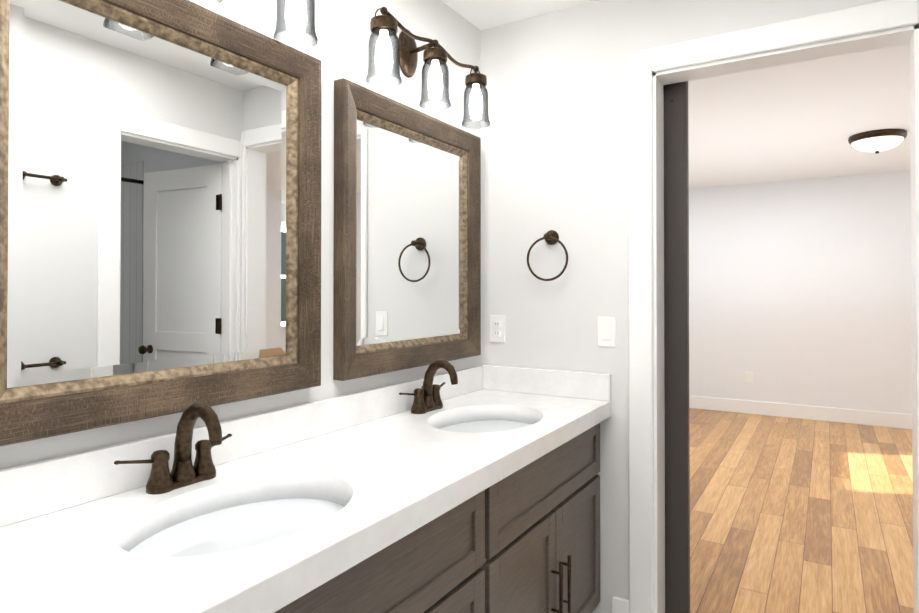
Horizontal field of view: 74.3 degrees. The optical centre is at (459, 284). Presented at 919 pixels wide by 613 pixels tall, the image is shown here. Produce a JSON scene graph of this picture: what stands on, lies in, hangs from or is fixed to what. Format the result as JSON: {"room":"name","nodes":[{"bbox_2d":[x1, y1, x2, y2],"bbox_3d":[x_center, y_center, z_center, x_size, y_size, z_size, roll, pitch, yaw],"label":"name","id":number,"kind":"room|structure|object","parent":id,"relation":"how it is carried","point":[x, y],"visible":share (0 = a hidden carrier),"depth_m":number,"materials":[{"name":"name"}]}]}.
{"room":"bathroom","nodes":[
{"label":"bathroom","id":0,"kind":"room"},
{"bbox_2d":[0,0,480,469],"bbox_3d":[-0.769,0.102,1.324,0.120,2.440,3.120,0,-1,31],"label":"wall","id":1,"kind":"structure","parent":0,"point":[343,34],"depth_m":1.84,"materials":[{"name":"white paint"}]},
{"bbox_2d":[0,0,321,445],"bbox_3d":[-0.636,-0.180,1.384,0.045,0.937,0.860,0,-1,31],"label":"mirror","id":2,"kind":"object","parent":1,"relation":"attached to","point":[160,207],"visible":0.98,"depth_m":1.33,"materials":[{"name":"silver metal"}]},
{"bbox_2d":[0,365,483,526],"bbox_3d":[-0.453,0.391,1.701,0.020,0.099,2.137,0,-1,31],"label":"backsplash","id":3,"kind":"structure","parent":1,"relation":"attached to","point":[27,491],"depth_m":1.32,"materials":[{"name":"white stone"}]},
{"bbox_2d":[186,0,317,48],"bbox_3d":[-0.595,-0.772,1.326,0.180,0.291,0.683,0,-1,31],"label":"sconce","id":4,"kind":"object","parent":1,"relation":"attached to","point":[296,13],"visible":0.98,"depth_m":1.53,"materials":[{"name":"clear glass"}]},
{"bbox_2d":[333,78,480,380],"bbox_3d":[-0.146,-0.163,2.191,0.045,0.913,0.839,0,-1,31],"label":"mirror","id":5,"kind":"object","parent":1,"relation":"attached to","point":[407,241],"visible":1,"depth_m":2.12,"materials":[{"name":"brown wood"}]},
{"bbox_2d":[365,7,490,128],"bbox_3d":[-0.113,-0.764,2.121,0.180,0.291,0.683,0,-1,31],"label":"sconce","id":6,"kind":"object","parent":1,"relation":"attached to","point":[385,25],"visible":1,"depth_m":2.08,"materials":[{"name":"clear glass"}]},
{"bbox_2d":[441,0,909,188],"bbox_3d":[1.627,-1.144,2.759,5.740,0.080,8.040,0,-1,31],"label":"ceiling","id":7,"kind":"structure","parent":0,"point":[800,120],"depth_m":3.86,"materials":[{"name":"white paint"}]},
{"bbox_2d":[848,129,906,153],"bbox_3d":[3.042,-1.020,4.414,0.356,0.134,0.356,0,-1,31],"label":"light","id":8,"kind":"object","parent":7,"relation":"attached to","point":[877,141],"visible":1,"depth_m":4.31,"materials":[{"name":"white glass"}]},
{"bbox_2d":[481,0,884,612],"bbox_3d":[0.790,0.112,2.273,1.800,2.440,0.120,0,-1,31],"label":"wall","id":9,"kind":"structure","parent":0,"point":[554,145],"depth_m":2.41,"materials":[{"name":"white paint"}]},
{"bbox_2d":[490,315,504,342],"bbox_3d":[0.160,0.190,2.578,0.072,0.116,0.009,0,-1,31],"label":"outlet","id":10,"kind":"object","parent":9,"relation":"attached to","point":[497,328],"visible":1,"depth_m":2.57,"materials":[{"name":"white plastic"}]},
{"bbox_2d":[527,230,567,280],"bbox_3d":[0.359,-0.116,2.429,0.178,0.207,0.060,0,-1,31],"label":"towel ring","id":11,"kind":"object","parent":9,"relation":"attached to","point":[550,237],"visible":1,"depth_m":2.42,"materials":[{"name":"brown metal"}]},
{"bbox_2d":[484,365,610,398],"bbox_3d":[0.341,0.396,2.457,0.551,0.103,0.020,0,-1,31],"label":"backsplash","id":12,"kind":"structure","parent":9,"relation":"attached to","point":[581,385],"depth_m":2.44,"materials":[{"name":"white stone"}]},
{"bbox_2d":[597,316,615,346],"bbox_3d":[0.565,0.182,2.331,0.072,0.116,0.010,0,-1,31],"label":"light switch","id":13,"kind":"object","parent":9,"relation":"attached to","point":[606,331],"visible":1,"depth_m":2.33,"materials":[{"name":"white plastic"}]},
{"bbox_2d":[612,596,628,612],"bbox_3d":[-0.020,1.249,0.928,1.560,0.140,3.000,0,-1,31],"label":"baseboard","id":14,"kind":"structure","parent":9,"relation":"attached to","point":[620,605],"depth_m":2.29,"materials":[{"name":"white paint"}]},
{"bbox_2d":[664,81,689,612],"bbox_3d":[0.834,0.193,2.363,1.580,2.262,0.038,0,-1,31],"label":"sliding door","id":15,"kind":"structure","parent":9,"relation":"in","point":[676,371],"depth_m":2.34,"materials":[{"name":"grey wood"}]},
{"bbox_2d":[628,0,918,612],"bbox_3d":[1.089,0.227,2.090,0.970,2.205,0.160,0,-1,31],"label":"door frame","id":16,"kind":"structure","parent":9,"relation":"attached to","point":[652,72],"depth_m":2.23,"materials":[{"name":"white paint"}]},
{"bbox_2d":[689,170,911,413],"bbox_3d":[3.682,0.148,6.132,5.740,2.440,0.120,0,-1,31],"label":"wall","id":17,"kind":"structure","parent":0,"point":[800,292],"depth_m":6.16,"materials":[{"name":"white paint"}]},
{"bbox_2d":[745,372,751,382],"bbox_3d":[3.064,0.986,6.423,0.072,0.116,0.009,0,-1,31],"label":"outlet","id":18,"kind":"object","parent":17,"relation":"attached to","point":[748,377],"visible":1,"depth_m":6.42,"materials":[{"name":"white plastic"}]},
{"bbox_2d":[689,395,911,428],"bbox_3d":[3.647,1.298,6.064,5.500,0.140,0.015,0,-1,31],"label":"baseboard","id":19,"kind":"structure","parent":17,"relation":"attached to","point":[872,418],"depth_m":6.13,"materials":[{"name":"white paint"}]},
{"bbox_2d":[689,408,913,612],"bbox_3d":[2.452,1.389,4.094,5.740,0.080,4.860,0,-1,31],"label":"floor","id":20,"kind":"structure","parent":0,"point":[792,515],"depth_m":3.52,"materials":[{"name":"brown wood"}]},
{"bbox_3d":[-0.061,1.359,0.917,1.740,0.080,3.180,0,-1,31],"label":"floor","id":21,"kind":"structure","parent":0,"visible":0},
{"bbox_2d":[260,415,610,612],"bbox_3d":[-0.213,0.912,1.562,0.570,0.826,2.117,0,-1,31],"label":"bathroom vanity","id":22,"kind":"object","parent":21,"relation":"on","point":[527,540],"depth_m":1.62,"materials":[{"name":"brown wood"}]},
{"bbox_2d":[0,387,610,612],"bbox_3d":[-0.217,0.469,1.557,0.572,0.060,2.137,0,-1,31],"label":"countertop","id":23,"kind":"structure","parent":22,"relation":"on","point":[394,472],"depth_m":1.19,"materials":[{"name":"white stone"}]},
{"bbox_2d":[112,402,239,490],"bbox_3d":[-0.565,0.345,1.303,0.154,0.182,0.271,0,-1,31],"label":"faucet","id":24,"kind":"object","parent":23,"relation":"on","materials":[{"name":"brown metal"}]},
{"bbox_2d":[124,483,347,570],"bbox_3d":[-0.414,0.558,1.181,0.380,0.150,0.494,0,-1,31],"label":"sink","id":25,"kind":"object","parent":23,"relation":"in","point":[200,540],"depth_m":1.23,"materials":[{"name":"white ceramic"}]},
{"bbox_2d":[400,359,459,410],"bbox_3d":[-0.072,0.353,2.115,0.154,0.182,0.271,0,-1,31],"label":"faucet","id":26,"kind":"object","parent":23,"relation":"on","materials":[{"name":"brown metal"}]},
{"bbox_2d":[444,415,531,434],"bbox_3d":[0.090,0.566,2.021,0.380,0.150,0.494,0,-1,31],"label":"sink","id":27,"kind":"object","parent":23,"relation":"in","point":[486,424],"depth_m":2.17,"materials":[{"name":"white ceramic"}]}
]}

